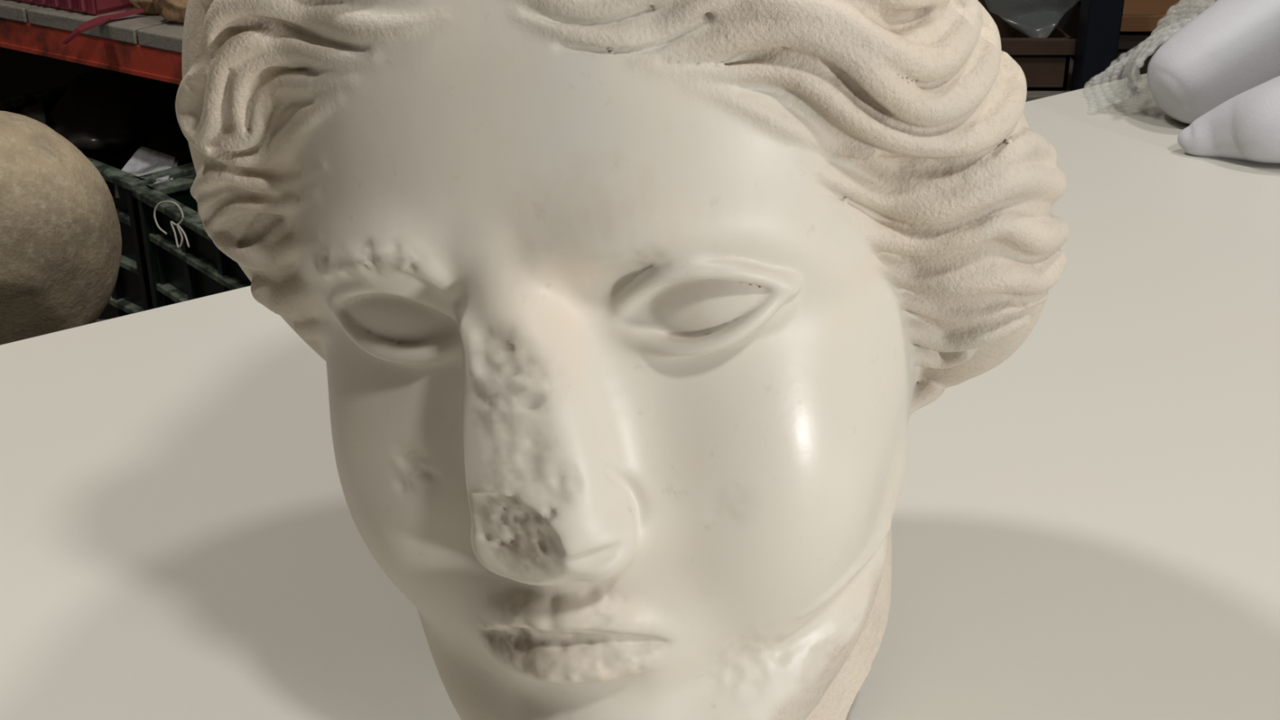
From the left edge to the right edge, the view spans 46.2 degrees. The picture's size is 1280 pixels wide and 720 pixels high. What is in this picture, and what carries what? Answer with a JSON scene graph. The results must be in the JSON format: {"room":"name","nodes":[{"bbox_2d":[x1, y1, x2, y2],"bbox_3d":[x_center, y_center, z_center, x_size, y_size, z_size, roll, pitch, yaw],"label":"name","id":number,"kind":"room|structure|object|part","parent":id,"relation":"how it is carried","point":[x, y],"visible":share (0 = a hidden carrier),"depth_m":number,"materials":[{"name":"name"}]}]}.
{"room":"workspace","nodes":[
{"label":"workspace","id":0,"kind":"room"},
{"bbox_2d":[1035,0,1057,23],"bbox_3d":[0.000,-2.607,4.467,7.000,3.200,0.100,0,25,0],"label":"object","id":1,"kind":"structure","parent":0,"point":[1048,7],"depth_m":5.07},
{"bbox_3d":[0.000,0.431,1.856,7.000,0.100,7.400,0,25,0],"label":"floor","id":2,"kind":"structure","parent":0,"visible":0},
{"bbox_2d":[0,110,121,345],"bbox_3d":[-0.494,-0.089,1.125,0.202,0.198,0.202,0,25,0],"label":"stone ball","id":3,"kind":"object","parent":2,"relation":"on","point":[60,236],"visible":0.9,"depth_m":1.08,"materials":[{"name":"stone"}]},
{"bbox_2d":[0,0,183,98],"bbox_3d":[-0.614,-0.742,1.887,1.770,2.000,0.487,16,29,30],"label":"storage rack","id":4,"kind":"object","parent":2,"relation":"on","point":[34,57],"visible":0.17,"depth_m":1.79,"materials":[{"name":"red paint"}]},
{"bbox_3d":[-0.480,-0.418,2.257,1.770,0.740,0.008,16,29,30],"label":"panel","id":5,"kind":"part","parent":4,"relation":"part of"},
{"bbox_2d":[13,0,134,15],"bbox_3d":[-0.700,-0.516,1.858,0.250,0.127,0.168,16,29,30],"label":"plastic bin","id":6,"kind":"object","parent":4,"relation":"on","point":[94,7],"visible":0.99,"depth_m":1.79,"materials":[{"name":"red plastic"}]},
{"bbox_2d":[0,80,196,319],"bbox_3d":[-0.659,-0.153,2.063,0.470,0.367,0.310,21,32,37],"label":"plastic crate","id":7,"kind":"object","parent":4,"relation":"on","point":[131,293],"visible":0.1,"depth_m":1.82,"materials":[{"name":"plastic"}]},
{"bbox_2d":[20,101,45,124],"bbox_3d":[-0.806,-0.312,1.976,0.046,0.033,0.162,-10,27,-20],"label":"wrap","id":8,"kind":"object","parent":7,"relation":"in","point":[36,111],"visible":0.4,"depth_m":1.98,"materials":[{"name":"grey plastic"}]},
{"bbox_3d":[-0.825,-0.214,2.200,0.003,0.348,0.280,21,32,37],"label":"panel","id":9,"kind":"part","parent":7,"relation":"part of","materials":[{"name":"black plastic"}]},
{"bbox_3d":[-0.791,-0.227,2.229,0.012,0.362,0.012,21,32,37],"label":"post","id":10,"kind":"part","parent":7,"relation":"part of","materials":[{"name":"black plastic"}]},
{"bbox_2d":[45,67,176,156],"bbox_3d":[-0.718,-0.335,2.055,0.161,0.078,0.292,0,25,0],"label":"bag","id":11,"kind":"object","parent":7,"relation":"in","point":[102,111],"visible":0.76,"depth_m":2.01,"materials":[{"name":"black plastic"}]},
{"bbox_3d":[-0.655,-0.069,1.890,0.012,0.362,0.012,21,32,37],"label":"post","id":12,"kind":"part","parent":7,"relation":"part of","materials":[{"name":"black plastic"}]},
{"bbox_3d":[-0.751,-0.108,1.973,0.440,0.348,0.003,21,32,37],"label":"panel","id":13,"kind":"part","parent":7,"relation":"part of","materials":[{"name":"black plastic"}]},
{"bbox_3d":[-0.590,-0.044,1.836,0.012,0.362,0.026,21,32,37],"label":"post","id":14,"kind":"part","parent":7,"relation":"part of","materials":[{"name":"black plastic"}]},
{"bbox_2d":[115,146,178,197],"bbox_3d":[-0.603,-0.222,1.827,0.075,0.044,0.185,-6,26,-12],"label":"fragment","id":15,"kind":"object","parent":7,"relation":"in","point":[144,161],"visible":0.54,"depth_m":1.85,"materials":[{"name":"stone"}]},
{"bbox_3d":[-0.563,-0.196,2.161,0.440,0.347,0.004,21,32,38],"label":"panel","id":16,"kind":"part","parent":7,"relation":"part of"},
{"bbox_2d":[62,8,145,44],"bbox_3d":[-0.618,-0.386,1.735,0.031,0.023,0.109,11,27,23],"label":"strap","id":17,"kind":"object","parent":4,"relation":"on","point":[99,20],"visible":1,"depth_m":1.72,"materials":[{"name":"fabric"}]},
{"bbox_2d":[128,0,159,14],"bbox_3d":[-0.572,-0.432,1.781,0.064,0.040,0.044,0,25,0],"label":"clay lump","id":18,"kind":"object","parent":4,"relation":"on","point":[148,5],"visible":0.43,"depth_m":1.77,"materials":[{"name":"ceramic"}]},
{"bbox_2d":[152,0,187,23],"bbox_3d":[-0.523,-0.424,1.733,0.082,0.065,0.066,0,25,0],"label":"clay lump","id":19,"kind":"object","parent":4,"relation":"on","point":[174,11],"visible":0.39,"depth_m":1.72,"materials":[{"name":"ceramic"}]},
{"bbox_2d":[131,174,251,308],"bbox_3d":[-0.319,0.002,1.731,0.300,0.367,0.470,-20,32,-36],"label":"plastic crate","id":20,"kind":"object","parent":4,"relation":"on","point":[184,273],"visible":0.04,"depth_m":1.70,"materials":[{"name":"plastic"}]},
{"bbox_3d":[-0.565,-0.028,1.802,0.026,0.362,0.012,-20,32,-36],"label":"post","id":21,"kind":"part","parent":20,"relation":"part of","materials":[{"name":"green plastic"}]},
{"bbox_3d":[-0.565,-0.028,1.802,0.012,0.362,0.026,-20,32,-36],"label":"post","id":22,"kind":"part","parent":20,"relation":"part of","materials":[{"name":"green plastic"}]},
{"bbox_2d":[153,200,190,248],"bbox_3d":[-0.500,-0.146,1.611,0.066,0.044,0.016,22,33,39],"label":"string","id":23,"kind":"object","parent":20,"relation":"on","point":[177,225],"visible":1,"depth_m":1.61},
{"bbox_3d":[-0.465,-0.067,1.885,0.270,0.348,0.003,-20,32,-36],"label":"panel","id":24,"kind":"part","parent":20,"relation":"part of","materials":[{"name":"green plastic"}]},
{"bbox_3d":[-0.507,0.000,1.742,0.012,0.362,0.012,-20,32,-36],"label":"post","id":25,"kind":"part","parent":20,"relation":"part of","materials":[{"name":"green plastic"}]},
{"bbox_3d":[-0.417,0.041,1.654,0.003,0.348,0.440,-20,32,-36],"label":"panel","id":26,"kind":"part","parent":20,"relation":"part of","materials":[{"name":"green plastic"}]},
{"bbox_3d":[-0.449,0.028,1.682,0.012,0.362,0.012,-20,32,-36],"label":"post","id":27,"kind":"part","parent":20,"relation":"part of","materials":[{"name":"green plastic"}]},
{"bbox_2d":[95,319,107,322],"bbox_3d":[-0.495,0.284,1.298,0.140,0.638,0.140,0,25,0],"label":"plinth","id":28,"kind":"object","parent":2,"relation":"on","point":[97,320],"visible":0.02,"depth_m":1.22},
{"bbox_2d":[0,73,1279,719],"bbox_3d":[0.394,0.452,0.746,2.500,0.800,1.240,-17,30,-33],"label":"work table","id":29,"kind":"object","parent":2,"relation":"on","point":[1086,523],"visible":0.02,"depth_m":0.64,"materials":[{"name":"laminate"}]},
{"bbox_2d":[175,0,1069,719],"bbox_3d":[0.011,-0.047,0.480,0.251,0.328,0.259,20,32,36],"label":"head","id":30,"kind":"object","parent":29,"relation":"on","point":[629,321],"visible":1,"depth_m":0.38},
{"bbox_2d":[1146,0,1279,163],"bbox_3d":[0.506,-0.265,1.146,0.210,0.166,0.325,9,26,19],"label":"statue","id":31,"kind":"object","parent":29,"relation":"on","point":[1218,75],"visible":1,"depth_m":1.12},
{"bbox_2d":[1025,0,1124,102],"bbox_3d":[0.675,-0.914,2.375,2.002,1.900,0.550,0,25,0],"label":"rack","id":32,"kind":"object","parent":2,"relation":"on","point":[1100,22],"visible":0.02,"depth_m":2.28,"materials":[{"name":"metal"}]},
{"bbox_2d":[977,0,1076,90],"bbox_3d":[0.585,-0.533,2.498,0.182,0.083,0.356,0,25,0],"label":"cardboard box","id":33,"kind":"object","parent":32,"relation":"on","point":[1042,49],"visible":0.49,"depth_m":2.35,"materials":[{"name":"brown cardboard"}]},
{"bbox_2d":[1053,0,1173,80],"bbox_3d":[0.918,-0.537,2.496,0.377,0.092,0.356,0,25,0],"label":"box","id":34,"kind":"object","parent":32,"relation":"on","point":[1135,51],"visible":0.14,"depth_m":2.34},
{"bbox_2d":[1073,0,1217,34],"bbox_3d":[0.918,-0.588,2.461,0.377,0.030,0.356,0,25,0],"label":"wooden tray","id":35,"kind":"object","parent":34,"relation":"on","point":[1139,16],"visible":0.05,"depth_m":2.31,"materials":[{"name":"orange wood"}]}
]}

